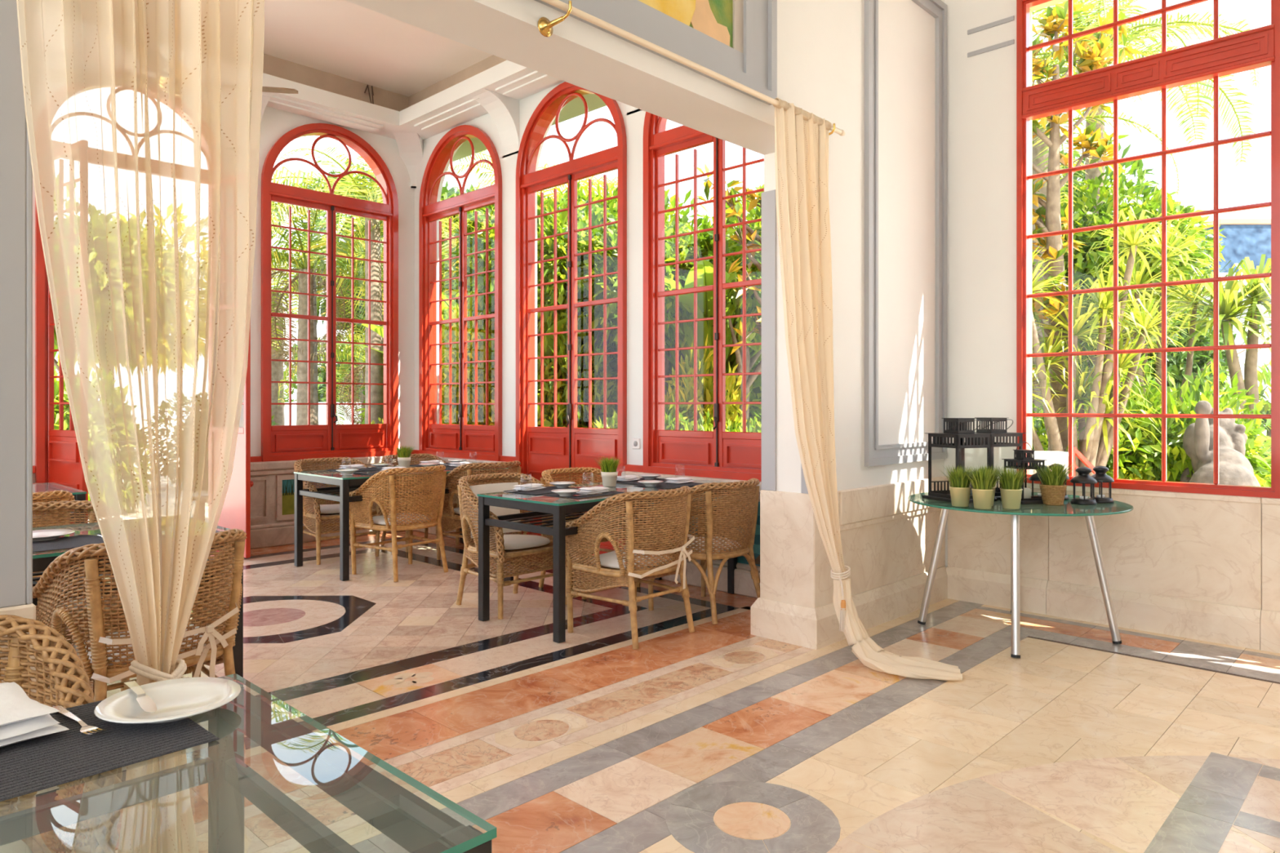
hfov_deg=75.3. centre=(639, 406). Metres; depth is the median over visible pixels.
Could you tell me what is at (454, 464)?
napkin
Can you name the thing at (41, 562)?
glass dining table
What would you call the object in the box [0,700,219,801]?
placemat
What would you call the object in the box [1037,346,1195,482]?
shrub
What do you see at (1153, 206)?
broadleaf tree
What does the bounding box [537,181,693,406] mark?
broadleaf tree
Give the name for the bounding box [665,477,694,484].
napkin
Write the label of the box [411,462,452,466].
placemat
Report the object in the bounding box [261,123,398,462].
window
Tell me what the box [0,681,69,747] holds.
napkin
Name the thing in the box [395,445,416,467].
potted grass
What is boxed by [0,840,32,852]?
seat cushion
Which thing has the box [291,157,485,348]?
broadleaf tree
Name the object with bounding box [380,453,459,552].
wicker armchair
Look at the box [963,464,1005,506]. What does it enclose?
potted grass
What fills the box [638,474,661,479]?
plate
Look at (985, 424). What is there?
lantern
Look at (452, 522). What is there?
wicker armchair
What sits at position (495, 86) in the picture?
trim
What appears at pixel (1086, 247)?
broadleaf tree
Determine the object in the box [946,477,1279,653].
dado
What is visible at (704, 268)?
banana plant
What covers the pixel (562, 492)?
plate
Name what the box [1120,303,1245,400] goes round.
broadleaf tree
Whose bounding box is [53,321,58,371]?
broadleaf tree
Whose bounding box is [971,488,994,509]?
pot
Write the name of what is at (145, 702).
knife
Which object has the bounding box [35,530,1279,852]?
floor
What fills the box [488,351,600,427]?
shrub
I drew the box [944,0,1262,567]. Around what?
wall
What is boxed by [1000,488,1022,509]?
pot
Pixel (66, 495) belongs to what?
wicker armchair
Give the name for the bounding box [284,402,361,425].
wall
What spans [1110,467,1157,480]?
shrub
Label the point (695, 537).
seat cushion
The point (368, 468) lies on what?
placemat
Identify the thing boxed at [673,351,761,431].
shrub
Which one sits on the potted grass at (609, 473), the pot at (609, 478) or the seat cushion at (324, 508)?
the pot at (609, 478)
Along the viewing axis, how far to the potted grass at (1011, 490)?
4.30 m
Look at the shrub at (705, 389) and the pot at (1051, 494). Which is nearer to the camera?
the pot at (1051, 494)
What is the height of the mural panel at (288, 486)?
0.340 m
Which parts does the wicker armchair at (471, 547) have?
leg, post, arch trim, leg, seat rail, seat, leg, post, arch trim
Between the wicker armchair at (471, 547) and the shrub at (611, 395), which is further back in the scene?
the shrub at (611, 395)
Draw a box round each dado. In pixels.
[0,475,947,809]
[250,456,761,598]
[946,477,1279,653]
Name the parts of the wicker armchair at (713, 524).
leg, seat rail, leg, post, leg, post, leg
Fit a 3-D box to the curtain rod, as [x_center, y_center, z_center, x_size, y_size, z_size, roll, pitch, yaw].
[-0.292,-1.427,3.068,0.151,0.087,3.900,0,0,44]
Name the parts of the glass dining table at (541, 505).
leg, rail, rail, rail, leg, glass, rail, rail, leg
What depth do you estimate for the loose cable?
8.10 m
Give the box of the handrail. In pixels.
[1072,446,1095,476]
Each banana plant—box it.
[336,323,444,375]
[441,291,494,402]
[467,317,617,393]
[615,260,759,405]
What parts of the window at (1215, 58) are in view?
transom panel, transom panel, transom panel, transom panel, transom panel, transom panel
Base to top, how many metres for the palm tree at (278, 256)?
4.574 m
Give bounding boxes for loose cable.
[364,84,373,103]
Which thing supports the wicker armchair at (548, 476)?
on the floor
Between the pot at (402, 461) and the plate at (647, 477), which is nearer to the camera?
the plate at (647, 477)
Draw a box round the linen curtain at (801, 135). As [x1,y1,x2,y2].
[773,97,962,680]
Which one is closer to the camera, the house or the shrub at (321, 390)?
the shrub at (321, 390)
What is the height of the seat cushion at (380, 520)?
0.048 m
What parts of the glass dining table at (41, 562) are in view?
rail, rail, glass, leg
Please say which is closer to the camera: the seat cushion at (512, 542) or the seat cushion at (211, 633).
the seat cushion at (211, 633)
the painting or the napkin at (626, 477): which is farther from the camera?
the napkin at (626, 477)
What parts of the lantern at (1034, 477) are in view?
domed lid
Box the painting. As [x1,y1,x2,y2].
[534,0,777,105]
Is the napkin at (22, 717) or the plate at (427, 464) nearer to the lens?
the napkin at (22, 717)
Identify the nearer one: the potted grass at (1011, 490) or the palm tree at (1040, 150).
the potted grass at (1011, 490)
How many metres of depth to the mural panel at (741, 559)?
5.57 m
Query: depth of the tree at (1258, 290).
8.15 m
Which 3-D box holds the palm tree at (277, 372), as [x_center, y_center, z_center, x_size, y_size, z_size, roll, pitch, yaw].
[-7.119,-0.701,15.966,3.779,4.302,3.758,0,0,-15]
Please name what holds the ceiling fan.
hanging from the ceiling
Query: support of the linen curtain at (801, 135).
hanging from the curtain rod
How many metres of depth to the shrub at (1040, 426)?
8.59 m
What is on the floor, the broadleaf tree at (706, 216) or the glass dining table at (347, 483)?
the glass dining table at (347, 483)
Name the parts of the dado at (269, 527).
panel moulding, plinth moulding, panel moulding, ledge moulding, plinth moulding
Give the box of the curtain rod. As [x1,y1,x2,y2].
[537,0,845,136]
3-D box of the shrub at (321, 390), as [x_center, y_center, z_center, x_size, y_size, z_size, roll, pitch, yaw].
[-9.420,-0.384,27.138,5.040,4.253,4.367,0,0,44]
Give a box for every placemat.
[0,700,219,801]
[32,533,103,552]
[326,466,382,471]
[352,471,380,475]
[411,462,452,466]
[445,466,468,469]
[503,485,579,494]
[544,491,624,498]
[616,477,667,484]
[634,481,703,488]
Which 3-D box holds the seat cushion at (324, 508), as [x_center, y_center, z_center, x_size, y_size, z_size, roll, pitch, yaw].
[-2.579,0.865,7.036,0.432,0.048,0.436,0,0,44]
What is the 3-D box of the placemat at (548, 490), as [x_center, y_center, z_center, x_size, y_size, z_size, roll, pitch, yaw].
[-0.588,0.521,5.150,0.300,0.003,0.420,0,0,42]
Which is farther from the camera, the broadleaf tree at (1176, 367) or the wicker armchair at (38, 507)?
the broadleaf tree at (1176, 367)
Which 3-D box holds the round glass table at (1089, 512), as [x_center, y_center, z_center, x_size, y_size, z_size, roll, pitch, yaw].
[2.115,0.908,4.678,1.150,0.748,1.150,0,0,0]
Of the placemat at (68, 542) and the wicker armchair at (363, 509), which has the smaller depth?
the placemat at (68, 542)
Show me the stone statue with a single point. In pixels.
(1234, 468)
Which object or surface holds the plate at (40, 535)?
on the placemat at (68, 542)
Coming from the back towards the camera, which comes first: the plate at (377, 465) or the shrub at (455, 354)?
the shrub at (455, 354)
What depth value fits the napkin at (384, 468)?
6.56 m
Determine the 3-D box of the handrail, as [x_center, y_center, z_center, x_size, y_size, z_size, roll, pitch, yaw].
[3.760,0.868,6.901,0.360,1.064,0.041,0,0,0]
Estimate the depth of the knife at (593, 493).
4.84 m
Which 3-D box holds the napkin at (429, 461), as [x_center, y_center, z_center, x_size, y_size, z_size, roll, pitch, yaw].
[-1.855,0.502,7.370,0.120,0.037,0.200,0,0,35]
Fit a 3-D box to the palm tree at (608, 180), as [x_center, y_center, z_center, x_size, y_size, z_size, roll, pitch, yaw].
[-0.060,-1.295,15.962,2.910,5.491,3.187,0,0,27]
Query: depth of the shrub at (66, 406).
10.14 m
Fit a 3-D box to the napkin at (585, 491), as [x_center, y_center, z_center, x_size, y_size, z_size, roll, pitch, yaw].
[-0.279,0.501,4.955,0.120,0.037,0.200,0,0,41]
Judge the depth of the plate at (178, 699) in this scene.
1.42 m
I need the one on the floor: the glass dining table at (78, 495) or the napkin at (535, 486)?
the glass dining table at (78, 495)
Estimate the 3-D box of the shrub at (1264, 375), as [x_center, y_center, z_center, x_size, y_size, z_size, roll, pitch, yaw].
[6.493,0.535,8.973,2.357,2.162,1.645,0,0,34]
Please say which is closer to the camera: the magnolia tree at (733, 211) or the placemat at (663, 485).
the placemat at (663, 485)
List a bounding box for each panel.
[282,479,386,515]
[646,496,759,566]
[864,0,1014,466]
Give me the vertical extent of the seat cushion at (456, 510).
0.048 m
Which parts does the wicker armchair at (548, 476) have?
post, leg, post, seat rail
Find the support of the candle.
in the lantern at (1026, 459)
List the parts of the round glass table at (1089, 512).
leg, leg, leg, glass, leg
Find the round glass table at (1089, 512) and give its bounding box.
[907,492,1133,657]
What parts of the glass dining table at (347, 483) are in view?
leg, rail, rail, leg, rail, glass, rail, rail, leg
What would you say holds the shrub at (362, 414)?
on the ground
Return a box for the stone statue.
[1179,400,1260,486]
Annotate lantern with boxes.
[921,417,997,502]
[962,417,1026,499]
[1000,441,1045,504]
[1028,464,1047,497]
[1049,463,1069,500]
[1070,466,1097,505]
[1088,465,1114,503]
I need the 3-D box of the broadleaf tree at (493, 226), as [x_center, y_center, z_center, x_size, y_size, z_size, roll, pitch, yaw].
[-1.250,-0.874,12.913,2.661,4.665,3.102,0,0,-38]
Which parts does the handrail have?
post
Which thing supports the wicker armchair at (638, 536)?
on the floor
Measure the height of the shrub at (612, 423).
1.643 m
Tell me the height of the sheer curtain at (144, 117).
2.760 m
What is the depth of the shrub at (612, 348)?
9.13 m
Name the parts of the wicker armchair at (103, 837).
post, seat, seat rail, arch trim, leg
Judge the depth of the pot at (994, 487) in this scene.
4.42 m
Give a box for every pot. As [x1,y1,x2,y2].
[397,457,410,467]
[600,471,617,486]
[949,486,971,506]
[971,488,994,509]
[991,486,995,506]
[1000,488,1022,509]
[1039,484,1066,505]
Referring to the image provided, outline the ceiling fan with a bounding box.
[262,86,297,93]
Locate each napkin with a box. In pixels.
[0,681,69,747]
[339,464,365,469]
[380,466,405,470]
[419,460,444,464]
[448,462,471,466]
[511,483,546,490]
[577,486,608,494]
[616,475,639,481]
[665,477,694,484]
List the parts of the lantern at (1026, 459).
handle, frame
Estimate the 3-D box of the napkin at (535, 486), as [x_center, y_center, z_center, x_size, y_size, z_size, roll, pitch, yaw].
[-0.688,0.502,5.154,0.120,0.037,0.200,0,0,34]
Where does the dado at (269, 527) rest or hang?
on the floor
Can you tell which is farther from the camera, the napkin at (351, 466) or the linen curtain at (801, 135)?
the napkin at (351, 466)
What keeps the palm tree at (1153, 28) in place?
on the ground
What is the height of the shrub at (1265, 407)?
1.643 m
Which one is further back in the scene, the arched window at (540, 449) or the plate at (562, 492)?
the arched window at (540, 449)
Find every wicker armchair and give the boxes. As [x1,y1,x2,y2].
[0,614,122,852]
[32,489,75,633]
[32,500,129,691]
[32,528,246,753]
[293,457,383,564]
[349,465,448,582]
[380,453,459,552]
[431,460,522,567]
[456,472,575,619]
[538,466,646,599]
[565,485,694,648]
[645,478,759,624]
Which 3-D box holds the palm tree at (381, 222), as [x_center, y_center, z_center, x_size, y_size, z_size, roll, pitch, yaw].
[-2.662,-0.826,12.635,3.263,4.552,3.459,0,0,33]
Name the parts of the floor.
pink panel, pink panel, pink panel, pink panel, pink panel, pink panel, pink panel, pink panel, pink panel, pink panel, pink panel, blue grey arm, blue grey arm, blue grey arm, blue grey arm, blue grey arm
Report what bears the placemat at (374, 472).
on the glass dining table at (347, 483)
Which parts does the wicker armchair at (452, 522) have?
leg, seat rail, arch trim, post, post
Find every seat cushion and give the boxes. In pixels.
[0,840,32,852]
[61,596,105,612]
[72,602,239,684]
[312,504,339,514]
[367,513,430,525]
[453,507,460,514]
[468,482,550,550]
[591,533,694,589]
[667,537,742,551]
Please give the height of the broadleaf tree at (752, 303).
3.762 m
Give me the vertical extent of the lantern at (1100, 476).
0.203 m
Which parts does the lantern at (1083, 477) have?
domed lid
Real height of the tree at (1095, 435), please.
3.136 m
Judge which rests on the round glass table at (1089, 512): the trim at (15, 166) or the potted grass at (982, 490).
the potted grass at (982, 490)
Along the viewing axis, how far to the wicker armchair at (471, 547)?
5.18 m
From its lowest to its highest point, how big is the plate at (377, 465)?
0.032 m
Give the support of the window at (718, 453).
in the wall at (633, 122)
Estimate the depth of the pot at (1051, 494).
4.45 m
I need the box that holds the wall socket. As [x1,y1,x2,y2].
[632,438,639,448]
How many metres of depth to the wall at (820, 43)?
4.67 m
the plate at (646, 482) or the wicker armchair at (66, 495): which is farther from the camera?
the plate at (646, 482)
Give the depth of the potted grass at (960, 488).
4.40 m
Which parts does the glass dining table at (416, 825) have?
rail, rail, leg, rail, rail, glass, rail, leg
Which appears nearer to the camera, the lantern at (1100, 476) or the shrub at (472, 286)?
the lantern at (1100, 476)
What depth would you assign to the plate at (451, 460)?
7.50 m
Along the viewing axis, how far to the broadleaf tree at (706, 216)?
11.36 m
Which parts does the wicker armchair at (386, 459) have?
leg, leg, seat rail, leg, leg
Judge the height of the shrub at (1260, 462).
2.013 m
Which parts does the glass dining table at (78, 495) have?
rail, glass, leg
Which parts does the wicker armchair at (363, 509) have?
leg, arch trim, post, leg, seat rail, leg, post, leg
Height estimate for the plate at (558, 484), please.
0.032 m
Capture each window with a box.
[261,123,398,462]
[418,124,502,461]
[643,111,764,481]
[1016,0,1279,498]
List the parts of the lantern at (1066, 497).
domed lid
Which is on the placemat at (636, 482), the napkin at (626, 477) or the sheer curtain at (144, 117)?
the napkin at (626, 477)
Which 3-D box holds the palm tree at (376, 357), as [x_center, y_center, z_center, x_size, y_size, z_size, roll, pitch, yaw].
[-3.851,-1.164,11.507,3.570,5.228,3.511,0,0,22]
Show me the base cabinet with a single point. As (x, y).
(1051, 457)
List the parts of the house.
cornice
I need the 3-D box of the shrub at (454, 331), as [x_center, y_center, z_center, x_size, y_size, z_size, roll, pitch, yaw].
[-2.323,0.111,10.192,1.387,2.995,1.882,0,0,-21]
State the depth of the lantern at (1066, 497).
4.73 m
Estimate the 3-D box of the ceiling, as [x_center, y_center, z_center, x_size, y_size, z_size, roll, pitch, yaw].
[-2.522,-3.220,5.366,5.650,0.120,6.240,0,0,44]
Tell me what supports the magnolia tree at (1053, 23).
on the ground
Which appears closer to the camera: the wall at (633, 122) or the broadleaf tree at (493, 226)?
the wall at (633, 122)
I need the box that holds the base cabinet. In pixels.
[1031,451,1068,475]
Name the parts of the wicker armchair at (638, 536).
leg, arch trim, seat rail, seat, post, leg, leg, arch trim, post, leg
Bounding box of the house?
[1185,217,1271,402]
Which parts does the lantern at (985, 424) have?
handle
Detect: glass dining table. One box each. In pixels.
[0,673,497,852]
[31,522,243,686]
[32,482,86,586]
[293,462,509,581]
[477,477,737,643]
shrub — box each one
[53,344,90,510]
[271,409,279,425]
[283,333,364,402]
[354,360,457,424]
[370,417,383,423]
[441,303,540,425]
[441,308,492,424]
[452,285,474,315]
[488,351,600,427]
[537,317,617,427]
[584,341,684,426]
[591,397,710,431]
[664,334,751,431]
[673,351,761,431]
[693,408,761,432]
[1031,403,1087,451]
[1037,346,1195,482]
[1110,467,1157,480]
[1124,361,1271,487]
[1166,360,1271,429]
[1247,403,1271,466]
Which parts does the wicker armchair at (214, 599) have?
leg, arch trim, post, leg, seat rail, leg, arch trim, post, leg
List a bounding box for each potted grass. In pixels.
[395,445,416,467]
[592,457,622,486]
[939,464,976,506]
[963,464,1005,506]
[964,466,1005,509]
[992,466,1035,509]
[1029,461,1075,505]
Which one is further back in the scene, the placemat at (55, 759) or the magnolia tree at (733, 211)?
the magnolia tree at (733, 211)
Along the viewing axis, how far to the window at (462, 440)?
8.17 m
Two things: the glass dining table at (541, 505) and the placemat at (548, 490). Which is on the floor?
the glass dining table at (541, 505)
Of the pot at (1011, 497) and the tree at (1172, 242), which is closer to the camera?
the pot at (1011, 497)
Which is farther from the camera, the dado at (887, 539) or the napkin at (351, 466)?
the napkin at (351, 466)
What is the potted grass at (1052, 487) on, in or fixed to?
on the round glass table at (1089, 512)
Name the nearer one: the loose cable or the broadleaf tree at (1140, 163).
the loose cable
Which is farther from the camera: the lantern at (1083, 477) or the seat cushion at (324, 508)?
the seat cushion at (324, 508)
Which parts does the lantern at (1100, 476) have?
domed lid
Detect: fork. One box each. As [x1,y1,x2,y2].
[52,705,106,735]
[75,533,102,537]
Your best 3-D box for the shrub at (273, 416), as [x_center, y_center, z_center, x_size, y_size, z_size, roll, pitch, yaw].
[-7.207,0.627,14.064,2.326,1.843,2.016,0,0,44]
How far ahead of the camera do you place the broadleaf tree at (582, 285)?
8.50 m
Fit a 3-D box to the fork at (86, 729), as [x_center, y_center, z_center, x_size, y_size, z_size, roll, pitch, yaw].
[-0.926,0.515,1.361,0.197,0.008,0.024,0,0,38]
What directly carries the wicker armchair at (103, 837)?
on the floor
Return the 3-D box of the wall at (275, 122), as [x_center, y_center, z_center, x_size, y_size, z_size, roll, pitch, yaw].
[-4.220,-0.970,6.927,0.200,4.500,5.520,0,0,44]
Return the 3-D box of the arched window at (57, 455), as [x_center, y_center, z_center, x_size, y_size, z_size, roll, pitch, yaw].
[-3.964,-0.726,6.680,0.730,3.988,1.402,0,0,44]
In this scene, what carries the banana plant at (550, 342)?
on the ground
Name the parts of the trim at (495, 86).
soffit moulding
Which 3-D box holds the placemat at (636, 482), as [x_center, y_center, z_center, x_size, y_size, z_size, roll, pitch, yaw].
[0.021,0.521,5.799,0.300,0.003,0.420,0,0,42]
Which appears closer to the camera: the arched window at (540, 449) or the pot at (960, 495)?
the pot at (960, 495)
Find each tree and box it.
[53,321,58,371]
[271,145,493,424]
[271,175,383,425]
[271,262,346,425]
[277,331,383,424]
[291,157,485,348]
[336,198,494,312]
[441,158,617,295]
[441,193,603,342]
[470,226,601,341]
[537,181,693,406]
[537,186,617,410]
[580,188,747,408]
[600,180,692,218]
[664,183,764,362]
[665,184,762,426]
[692,163,764,354]
[1031,0,1142,452]
[1031,0,1261,413]
[1031,32,1182,444]
[1031,160,1226,395]
[1031,205,1204,475]
[1060,142,1178,226]
[1061,191,1151,379]
[1079,217,1241,402]
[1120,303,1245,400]
[1157,253,1271,455]
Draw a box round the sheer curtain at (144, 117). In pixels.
[16,0,264,852]
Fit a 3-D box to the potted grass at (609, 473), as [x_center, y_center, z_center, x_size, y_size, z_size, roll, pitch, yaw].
[-0.200,0.424,5.422,0.208,0.198,0.214,0,0,-29]
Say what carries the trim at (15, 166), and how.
attached to the wall at (820, 43)
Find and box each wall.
[32,106,413,555]
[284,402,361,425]
[345,0,944,493]
[413,81,667,465]
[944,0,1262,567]
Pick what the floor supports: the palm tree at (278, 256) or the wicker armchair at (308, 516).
the wicker armchair at (308, 516)
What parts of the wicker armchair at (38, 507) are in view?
seat rail, post, seat, leg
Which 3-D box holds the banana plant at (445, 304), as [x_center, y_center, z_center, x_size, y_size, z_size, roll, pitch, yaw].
[-2.121,-0.086,10.707,2.085,3.077,2.596,0,0,26]
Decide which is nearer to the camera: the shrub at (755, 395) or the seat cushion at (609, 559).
the seat cushion at (609, 559)
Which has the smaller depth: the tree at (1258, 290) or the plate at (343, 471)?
the plate at (343, 471)
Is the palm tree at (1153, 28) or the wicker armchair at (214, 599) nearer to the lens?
the wicker armchair at (214, 599)
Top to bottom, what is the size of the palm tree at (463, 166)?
4.718 m
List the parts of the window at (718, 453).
panel moulding, sash, sash, panel moulding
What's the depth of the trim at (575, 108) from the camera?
7.75 m
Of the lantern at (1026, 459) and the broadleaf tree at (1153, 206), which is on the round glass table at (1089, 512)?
the lantern at (1026, 459)
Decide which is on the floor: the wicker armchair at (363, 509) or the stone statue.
the wicker armchair at (363, 509)
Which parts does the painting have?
frame, frame, bare leg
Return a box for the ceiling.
[263,0,493,97]
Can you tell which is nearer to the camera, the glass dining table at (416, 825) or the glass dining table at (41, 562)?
the glass dining table at (416, 825)
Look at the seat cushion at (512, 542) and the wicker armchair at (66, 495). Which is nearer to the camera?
the wicker armchair at (66, 495)
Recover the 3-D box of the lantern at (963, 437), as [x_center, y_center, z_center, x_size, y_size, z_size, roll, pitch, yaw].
[1.820,0.300,4.732,0.287,0.466,0.287,0,0,-21]
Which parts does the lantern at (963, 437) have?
frame, handle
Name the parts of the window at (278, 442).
panel moulding, sash, sash, panel moulding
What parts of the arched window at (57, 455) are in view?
frame, panel moulding, panel moulding, sash, sash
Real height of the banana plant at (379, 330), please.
2.763 m
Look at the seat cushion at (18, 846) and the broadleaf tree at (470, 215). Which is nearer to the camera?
the seat cushion at (18, 846)
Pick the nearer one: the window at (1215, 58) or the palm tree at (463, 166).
the window at (1215, 58)
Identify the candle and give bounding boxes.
[1023,488,1031,498]
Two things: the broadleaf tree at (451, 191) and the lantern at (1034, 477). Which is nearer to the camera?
the lantern at (1034, 477)
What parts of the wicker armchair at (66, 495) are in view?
post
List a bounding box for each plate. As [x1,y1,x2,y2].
[32,528,75,541]
[93,676,241,724]
[336,469,359,474]
[371,463,391,468]
[418,462,439,466]
[448,459,466,462]
[549,481,575,488]
[551,488,580,496]
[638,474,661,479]
[638,480,663,486]
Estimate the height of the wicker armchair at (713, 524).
0.831 m
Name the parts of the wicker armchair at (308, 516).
arch trim, leg, seat, seat rail, leg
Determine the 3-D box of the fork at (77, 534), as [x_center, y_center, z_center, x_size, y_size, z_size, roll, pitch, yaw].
[-2.171,0.515,3.302,0.197,0.008,0.024,0,0,19]
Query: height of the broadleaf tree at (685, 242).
3.712 m
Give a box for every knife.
[124,680,156,713]
[571,493,602,496]
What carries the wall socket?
attached to the wall at (633, 122)
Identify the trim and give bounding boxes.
[0,0,808,608]
[260,53,641,187]
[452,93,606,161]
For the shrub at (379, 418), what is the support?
on the ground
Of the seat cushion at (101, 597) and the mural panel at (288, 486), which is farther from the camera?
the mural panel at (288, 486)
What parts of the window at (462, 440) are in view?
panel moulding, sash, sash, panel moulding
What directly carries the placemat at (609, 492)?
on the glass dining table at (541, 505)
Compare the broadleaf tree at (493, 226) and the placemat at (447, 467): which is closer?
the placemat at (447, 467)
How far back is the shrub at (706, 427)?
7.20 m

